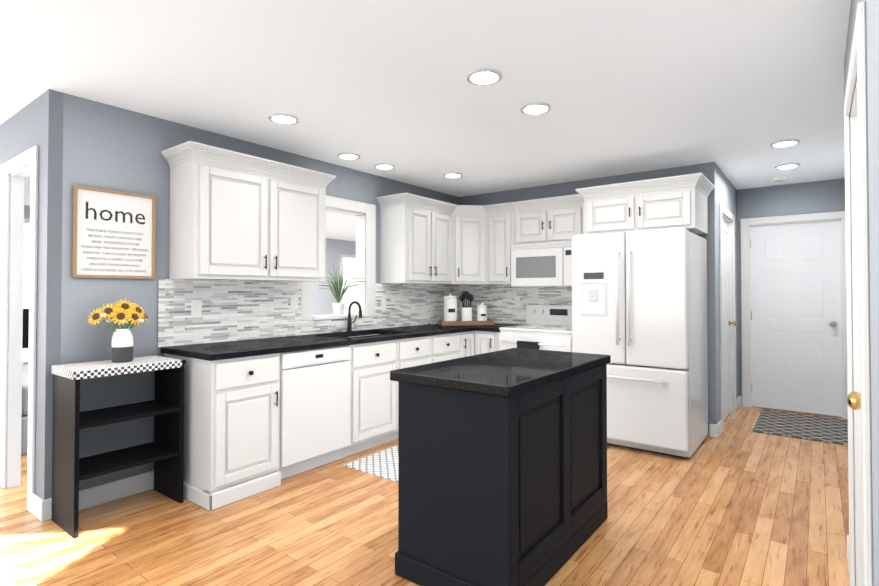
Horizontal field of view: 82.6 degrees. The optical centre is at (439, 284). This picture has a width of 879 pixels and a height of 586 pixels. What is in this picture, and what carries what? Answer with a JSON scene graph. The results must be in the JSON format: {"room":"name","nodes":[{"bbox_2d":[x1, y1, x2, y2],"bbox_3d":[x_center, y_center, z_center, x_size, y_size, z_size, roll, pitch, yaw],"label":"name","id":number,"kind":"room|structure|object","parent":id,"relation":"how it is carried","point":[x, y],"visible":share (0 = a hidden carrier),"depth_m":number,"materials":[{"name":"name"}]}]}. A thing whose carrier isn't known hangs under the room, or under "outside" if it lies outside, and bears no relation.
{"room":"kitchen","nodes":[
{"label":"kitchen","id":0,"kind":"room"},
{"bbox_2d":[0,89,63,499],"bbox_3d":[-4.246,0.131,4.406,5.120,2.440,0.070,-1,-1,37],"label":"wall","id":1,"kind":"structure","parent":0,"point":[38,121],"depth_m":2.88,"materials":[{"name":"grey paint"}]},
{"bbox_2d":[0,145,38,512],"bbox_3d":[-2.698,0.261,3.222,0.895,2.145,0.088,-1,-1,37],"label":"door frame","id":2,"kind":"structure","parent":1,"relation":"attached to","point":[11,343],"depth_m":3.29,"materials":[{"name":"white wood"}]},
{"bbox_2d":[24,206,355,314],"bbox_3d":[-3.831,0.200,9.100,0.120,2.440,7.920,-1,-1,37],"label":"wall","id":3,"kind":"structure","parent":0,"point":[324,300],"depth_m":10.90,"materials":[{"name":"grey paint"}]},
{"bbox_2d":[23,218,29,308],"bbox_3d":[-5.480,-0.214,6.792,0.030,1.340,1.040,-1,-1,37],"label":"window blinds","id":4,"kind":"object","parent":3,"relation":"attached to","point":[26,266],"depth_m":6.72,"materials":[{"name":"white plastic"}]},
{"bbox_2d":[340,254,355,313],"bbox_3d":[-1.891,0.025,11.535,0.030,1.380,1.040,-1,-1,37],"label":"window blinds","id":5,"kind":"object","parent":3,"relation":"attached to","point":[349,263],"visible":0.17,"depth_m":11.33,"materials":[{"name":"white"}]},
{"bbox_2d":[61,93,458,489],"bbox_3d":[0.157,0.155,6.085,0.120,2.440,7.920,-1,-1,37],"label":"wall","id":6,"kind":"structure","parent":0,"point":[108,147],"depth_m":3.15,"materials":[{"name":"paint"}]},
{"bbox_2d":[37,471,153,521],"bbox_3d":[-2.038,1.274,3.054,0.020,0.115,0.636,-1,-1,37],"label":"baseboard","id":7,"kind":"structure","parent":6,"relation":"attached to","point":[100,494],"depth_m":3.05,"materials":[{"name":"white wood"}]},
{"bbox_2d":[72,185,155,278],"bbox_3d":[-2.006,-0.308,3.107,0.024,0.540,0.450,-1,-1,37],"label":"sign frame","id":8,"kind":"object","parent":6,"relation":"attached to","point":[113,233],"visible":1,"depth_m":3.09,"materials":[{"name":"white paper"}]},
{"bbox_2d":[191,300,201,316],"bbox_3d":[-1.698,0.168,3.500,0.006,0.116,0.074,-1,-1,37],"label":"electrical outlet plate","id":9,"kind":"object","parent":6,"relation":"attached to","point":[196,308],"visible":1,"depth_m":3.50,"materials":[{"name":"white plastic"}]},
{"bbox_2d":[167,149,328,281],"bbox_3d":[-1.358,-0.423,3.694,0.349,0.786,1.065,-1,-1,37],"label":"upper cabinet","id":10,"kind":"object","parent":6,"relation":"attached to","point":[234,215],"depth_m":3.43,"materials":[{"name":"white wood"}]},
{"bbox_2d":[291,295,297,308],"bbox_3d":[-1.204,0.147,4.155,0.006,0.116,0.074,-1,-1,37],"label":"electrical outlet plate","id":11,"kind":"object","parent":6,"relation":"attached to","point":[294,301],"visible":1,"depth_m":4.15,"materials":[{"name":"white plastic"}]},
{"bbox_2d":[301,195,375,320],"bbox_3d":[-0.950,-0.236,4.613,0.175,1.100,0.888,-1,-1,37],"label":"window","id":12,"kind":"structure","parent":6,"relation":"in","point":[357,209],"depth_m":4.84,"materials":[{"name":"white wood"}]},
{"bbox_2d":[319,265,365,314],"bbox_3d":[-0.907,0.049,4.631,0.294,0.465,0.588,-1,-1,37],"label":"potted plant","id":13,"kind":"object","parent":12,"relation":"on","point":[338,307],"visible":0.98,"depth_m":4.59,"materials":[{"name":"green plant"}]},
{"bbox_2d":[381,299,385,310],"bbox_3d":[-0.558,0.210,5.008,0.006,0.116,0.074,-1,-1,37],"label":"electrical outlet plate","id":14,"kind":"object","parent":6,"relation":"attached to","point":[383,304],"visible":1,"depth_m":5.00,"materials":[{"name":"white plastic"}]},
{"bbox_2d":[378,197,456,284],"bbox_3d":[-0.181,-0.400,5.207,0.401,0.786,0.829,-1,-1,37],"label":"upper cabinet","id":15,"kind":"object","parent":6,"relation":"attached to","point":[418,239],"depth_m":4.97,"materials":[{"name":"white wood"}]},
{"bbox_2d":[0,406,849,585],"bbox_3d":[-1.023,1.358,4.903,9.800,0.001,11.600,-1,-1,37],"label":"floor","id":16,"kind":"structure","parent":0,"point":[738,502],"depth_m":2.70,"materials":[{"name":"brown wood"}]},
{"bbox_2d":[21,308,28,454],"bbox_3d":[-3.517,0.814,5.261,2.000,1.100,1.950,-1,-1,37],"label":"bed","id":17,"kind":"object","parent":16,"relation":"on","point":[24,420],"visible":0.06,"depth_m":4.10,"materials":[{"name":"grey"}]},
{"bbox_2d":[51,355,185,537],"bbox_3d":[-1.869,0.894,2.936,0.362,0.871,0.581,-1,-1,37],"label":"shelf unit","id":18,"kind":"object","parent":16,"relation":"on","point":[164,451],"visible":1,"depth_m":2.85,"materials":[{"name":"black wood"}]},
{"bbox_2d":[88,299,148,362],"bbox_3d":[-1.892,0.274,2.978,0.189,0.369,0.320,-1,-1,37],"label":"vase","id":19,"kind":"object","parent":18,"relation":"on","point":[122,344],"visible":1,"depth_m":2.93,"materials":[{"name":"grey ceramic"}]},
{"bbox_2d":[164,351,285,510],"bbox_3d":[-1.444,0.895,3.326,0.631,0.880,0.466,-1,-1,37],"label":"base cabinet","id":20,"kind":"object","parent":16,"relation":"on","point":[276,389],"depth_m":3.10,"materials":[{"name":"white wood"}]},
{"bbox_2d":[160,323,489,362],"bbox_3d":[-0.549,0.452,4.509,0.641,0.040,3.471,-1,-1,37],"label":"countertop","id":21,"kind":"structure","parent":20,"relation":"on","point":[208,351],"depth_m":3.68,"materials":[{"name":"black stone"}]},
{"bbox_2d":[346,301,361,331],"bbox_3d":[-0.755,0.292,4.543,0.186,0.281,0.098,-1,-1,37],"label":"faucet","id":22,"kind":"object","parent":21,"relation":"on","point":[349,323],"visible":0.94,"depth_m":4.55,"materials":[{"name":"black metal"}]},
{"bbox_2d":[346,331,385,338],"bbox_3d":[-0.655,0.549,4.374,0.420,0.182,0.740,-1,-1,37],"label":"sink","id":23,"kind":"object","parent":21,"relation":"in","point":[371,332],"depth_m":4.72,"materials":[{"name":"silver metal"}]},
{"bbox_2d":[438,291,493,325],"bbox_3d":[0.291,0.261,5.530,0.580,0.370,0.220,0,-1,-11],"label":"canister set","id":24,"kind":"object","parent":21,"relation":"on","point":[450,310],"visible":1,"depth_m":5.46,"materials":[{"name":"white ceramic"}]},
{"bbox_2d":[286,343,361,477],"bbox_3d":[-1.111,0.902,3.767,0.631,0.880,0.780,-1,-1,37],"label":"dishwasher","id":25,"kind":"object","parent":16,"relation":"on","point":[324,384],"depth_m":3.61,"materials":[{"name":"white metal"}]},
{"bbox_2d":[344,445,397,481],"bbox_3d":[0.010,1.343,4.173,0.570,0.008,1.620,-1,-1,37],"label":"runner rug","id":26,"kind":"object","parent":16,"relation":"on","point":[383,464],"visible":0.21,"depth_m":3.70,"materials":[{"name":"white fabric"}]},
{"bbox_2d":[362,339,401,450],"bbox_3d":[-0.758,0.908,4.233,0.631,0.880,0.532,-1,-1,37],"label":"base cabinet","id":27,"kind":"object","parent":16,"relation":"on","point":[380,395],"depth_m":4.09,"materials":[{"name":"white wood"}]},
{"bbox_2d":[402,335,433,368],"bbox_3d":[-0.457,0.914,4.632,0.631,0.880,0.468,-1,-1,37],"label":"base cabinet","id":28,"kind":"object","parent":16,"relation":"on","point":[417,350],"depth_m":4.47,"materials":[{"name":"white wood"}]},
{"bbox_2d":[434,331,461,362],"bbox_3d":[-0.177,0.920,5.003,0.631,0.880,0.461,-1,-1,37],"label":"base cabinet","id":29,"kind":"object","parent":16,"relation":"on","point":[448,345],"depth_m":4.83,"materials":[{"name":"white wood"}]},
{"bbox_2d":[462,331,477,356],"bbox_3d":[0.066,0.924,5.279,0.685,0.880,0.273,-1,-1,37],"label":"base cabinet","id":30,"kind":"object","parent":16,"relation":"on","point":[469,339],"depth_m":5.14,"materials":[{"name":"white wood"}]},
{"bbox_2d":[478,331,499,353],"bbox_3d":[0.654,0.925,5.339,0.334,0.880,0.685,-1,-1,37],"label":"base cabinet","id":31,"kind":"object","parent":16,"relation":"on","point":[488,341],"depth_m":5.11,"materials":[{"name":"white wood"}]},
{"bbox_2d":[474,323,525,330],"bbox_3d":[0.680,0.465,5.353,0.301,0.040,0.641,-1,-1,37],"label":"countertop","id":32,"kind":"structure","parent":31,"relation":"on","point":[496,326],"depth_m":5.26,"materials":[{"name":"black stone"}]},
{"bbox_2d":[391,351,610,585],"bbox_3d":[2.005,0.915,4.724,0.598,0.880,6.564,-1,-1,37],"label":"kitchen island","id":33,"kind":"object","parent":16,"relation":"on","point":[502,467],"depth_m":2.15,"materials":[{"name":"black wood"}]},
{"bbox_2d":[390,348,609,399],"bbox_3d":[0.374,0.421,2.570,0.620,0.044,1.180,-1,-1,37],"label":"island countertop","id":34,"kind":"structure","parent":33,"relation":"on","point":[506,373],"depth_m":2.29,"materials":[{"name":"black stone"}]},
{"bbox_2d":[499,305,571,351],"bbox_3d":[1.065,0.787,4.971,0.760,1.145,0.728,-1,-1,37],"label":"stove","id":35,"kind":"object","parent":16,"relation":"on","point":[547,327],"visible":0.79,"depth_m":4.89,"materials":[{"name":"white metal"}]},
{"bbox_2d":[571,227,707,458],"bbox_3d":[1.734,0.462,4.339,0.905,1.775,0.936,-1,-1,37],"label":"fridge","id":36,"kind":"object","parent":16,"relation":"on","point":[639,307],"visible":0.88,"depth_m":3.96,"materials":[{"name":"white metal"}]},
{"bbox_2d":[752,409,847,445],"bbox_3d":[3.478,1.353,4.797,0.730,0.008,1.060,-1,-1,37],"label":"rug","id":37,"kind":"object","parent":16,"relation":"on","point":[812,427],"visible":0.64,"depth_m":4.75,"materials":[{"name":"grey fabric"}]},
{"bbox_2d":[0,0,850,241],"bbox_3d":[-1.023,-1.081,4.939,9.800,0.001,11.600,-1,-1,37],"label":"ceiling","id":38,"kind":"structure","parent":0,"point":[733,90],"depth_m":2.71,"materials":[{"name":"white paint"}]},
{"bbox_2d":[269,113,298,124],"bbox_3d":[-1.036,-1.099,3.331,0.190,0.012,0.190,-1,-1,37],"label":"recessed light","id":39,"kind":"object","parent":38,"relation":"in","point":[283,118],"visible":0.98,"depth_m":3.32,"materials":[{"name":"white"}]},
{"bbox_2d":[337,153,359,159],"bbox_3d":[-0.770,-1.085,4.246,0.190,0.012,0.190,-1,-1,37],"label":"recessed light","id":40,"kind":"object","parent":38,"relation":"in","point":[349,156],"visible":1,"depth_m":4.23,"materials":[{"name":"white plastic"}]},
{"bbox_2d":[374,163,394,169],"bbox_3d":[-0.504,-1.080,4.597,0.190,0.012,0.190,-1,-1,37],"label":"recessed light","id":41,"kind":"object","parent":38,"relation":"in","point":[383,166],"visible":1,"depth_m":4.57,"materials":[{"name":"white plastic"}]},
{"bbox_2d":[443,173,462,177],"bbox_3d":[0.133,-1.075,4.943,0.190,0.012,0.190,-1,-1,37],"label":"recessed light","id":42,"kind":"object","parent":38,"relation":"in","point":[452,175],"visible":1,"depth_m":4.92,"materials":[{"name":"white"}]},
{"bbox_2d":[467,68,501,85],"bbox_3d":[0.240,-1.108,2.680,0.190,0.012,0.190,-1,-1,37],"label":"recessed light","id":43,"kind":"object","parent":38,"relation":"in","point":[484,76],"visible":0.96,"depth_m":2.67,"materials":[{"name":"white"}]},
{"bbox_2d":[520,102,550,114],"bbox_3d":[0.604,-1.102,3.145,0.190,0.012,0.190,-1,-1,37],"label":"recessed light","id":44,"kind":"object","parent":38,"relation":"in","point":[537,108],"visible":0.96,"depth_m":3.14,"materials":[{"name":"white plastic"}]},
{"bbox_2d":[772,176,787,181],"bbox_3d":[3.437,-1.062,5.052,0.130,0.034,0.130,-1,-1,37],"label":"smoke detector","id":45,"kind":"object","parent":38,"relation":"attached to","point":[779,178],"visible":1,"depth_m":5.01,"materials":[{"name":"white plastic"}]},
{"bbox_2d":[770,139,799,147],"bbox_3d":[2.679,-1.091,3.883,0.190,0.012,0.190,-1,-1,37],"label":"recessed light","id":46,"kind":"object","parent":38,"relation":"in","point":[785,143],"visible":1,"depth_m":3.86,"materials":[{"name":"white"}]},
{"bbox_2d":[775,163,799,169],"bbox_3d":[3.188,-1.080,4.589,0.190,0.012,0.190,-1,-1,37],"label":"recessed light","id":47,"kind":"object","parent":38,"relation":"in","point":[787,166],"visible":1,"depth_m":4.57,"materials":[{"name":"white"}]},
{"bbox_2d":[459,162,718,435],"bbox_3d":[1.378,0.144,5.312,2.760,2.440,0.120,-1,-1,37],"label":"wall","id":48,"kind":"structure","parent":0,"point":[708,170],"depth_m":4.51,"materials":[{"name":"paint"}]},
{"bbox_2d":[457,209,484,284],"bbox_3d":[0.301,-0.394,5.675,0.606,0.786,0.606,-1,-1,37],"label":"upper cabinet","id":49,"kind":"object","parent":48,"relation":"attached to","point":[470,222],"depth_m":5.43,"materials":[{"name":"white wood"}]},
{"bbox_2d":[485,205,512,283],"bbox_3d":[0.712,-0.396,5.492,0.376,0.786,0.401,-1,-1,37],"label":"upper cabinet","id":50,"kind":"object","parent":48,"relation":"attached to","point":[498,222],"depth_m":5.37,"materials":[{"name":"white wood"}]},
{"bbox_2d":[514,297,519,306],"bbox_3d":[0.869,0.198,5.599,0.074,0.116,0.006,-1,-1,37],"label":"electrical outlet plate","id":51,"kind":"object","parent":48,"relation":"attached to","point":[516,301],"visible":1,"depth_m":5.60,"materials":[{"name":"white plastic"}]},
{"bbox_2d":[513,201,580,244],"bbox_3d":[1.187,-0.602,5.169,0.767,0.384,0.348,-1,-1,37],"label":"upper cabinet","id":52,"kind":"object","parent":48,"relation":"attached to","point":[558,221],"depth_m":5.04,"materials":[{"name":"white wood"}]},
{"bbox_2d":[511,242,571,286],"bbox_3d":[1.164,-0.190,5.132,0.762,0.433,0.402,-1,-1,37],"label":"microwave","id":53,"kind":"object","parent":52,"relation":"attached to","point":[543,265],"visible":0.75,"depth_m":4.99,"materials":[{"name":"white"}]},
{"bbox_2d":[581,181,708,234],"bbox_3d":[1.852,-0.626,4.510,0.915,0.356,0.598,-1,-1,37],"label":"upper cabinet","id":54,"kind":"object","parent":48,"relation":"attached to","point":[684,204],"depth_m":4.25,"materials":[{"name":"white wood"}]},
{"bbox_2d":[717,166,737,420],"bbox_3d":[2.893,0.141,5.126,0.120,2.440,1.410,-1,-1,37],"label":"wall","id":55,"kind":"structure","parent":0,"point":[726,193],"depth_m":5.02,"materials":[{"name":"paint"}]},
{"bbox_2d":[719,203,735,431],"bbox_3d":[2.827,0.307,5.022,0.138,2.105,0.960,-1,-1,37],"label":"door frame","id":56,"kind":"structure","parent":55,"relation":"attached to","point":[725,211],"depth_m":5.30,"materials":[{"name":"white wood"}]},
{"bbox_2d":[722,218,736,419],"bbox_3d":[2.832,0.343,5.018,0.185,2.014,0.800,-1,-1,37],"label":"hall door","id":57,"kind":"structure","parent":55,"relation":"in","point":[726,312],"depth_m":5.14,"materials":[{"name":"white wood"}]},
{"bbox_2d":[736,396,741,410],"bbox_3d":[3.275,1.309,5.490,0.030,0.115,0.340,-1,-1,37],"label":"baseboard","id":58,"kind":"structure","parent":55,"relation":"attached to","point":[739,399],"depth_m":5.52,"materials":[{"name":"white wood"}]},
{"bbox_2d":[737,178,844,395],"bbox_3d":[3.809,0.145,5.393,1.260,2.440,0.120,-1,-1,37],"label":"wall","id":59,"kind":"structure","parent":0,"point":[805,198],"depth_m":5.41,"materials":[{"name":"paint"}]},
{"bbox_2d":[740,211,847,418],"bbox_3d":[3.807,0.313,5.380,0.960,2.105,0.138,-1,-1,37],"label":"door frame","id":60,"kind":"structure","parent":59,"relation":"attached to","point":[746,224],"depth_m":5.53,"materials":[{"name":"white wood"}]},
{"bbox_2d":[750,220,841,416],"bbox_3d":[3.804,0.348,5.375,0.800,2.014,0.185,-1,-1,37],"label":"door","id":61,"kind":"structure","parent":59,"relation":"in","point":[795,317],"depth_m":5.34,"materials":[{"name":"white wood"}]},
{"bbox_2d":[844,59,845,93],"bbox_3d":[2.123,0.101,2.367,0.300,2.440,0.120,-1,-1,37],"label":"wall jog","id":62,"kind":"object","parent":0,"point":[844,79],"visible":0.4,"depth_m":2.50,"materials":[{"name":"paint"}]},
{"bbox_2d":[845,0,878,585],"bbox_3d":[0.326,0.068,0.141,0.120,2.440,5.600,-1,-1,37],"label":"wall","id":63,"kind":"structure","parent":0,"point":[872,22],"depth_m":1.29,"materials":[{"name":"paint"}]},
{"bbox_2d":[847,535,849,582],"bbox_3d":[1.875,1.262,2.284,0.016,0.115,0.316,-1,-1,37],"label":"baseboard","id":64,"kind":"structure","parent":63,"relation":"attached to","point":[847,535],"depth_m":2.33,"materials":[{"name":"white wood"}]},
{"bbox_2d":[847,392,860,409],"bbox_3d":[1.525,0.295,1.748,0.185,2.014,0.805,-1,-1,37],"label":"door knob","id":65,"kind":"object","parent":63,"relation":"in","point":[854,400],"depth_m":1.51,"materials":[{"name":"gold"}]},
{"bbox_2d":[844,1,872,585],"bbox_3d":[1.530,0.259,1.745,0.138,2.105,0.965,-1,-1,37],"label":"door frame","id":66,"kind":"structure","parent":63,"relation":"attached to","point":[858,351],"depth_m":1.96,"materials":[{"name":"white wood"}]}
]}

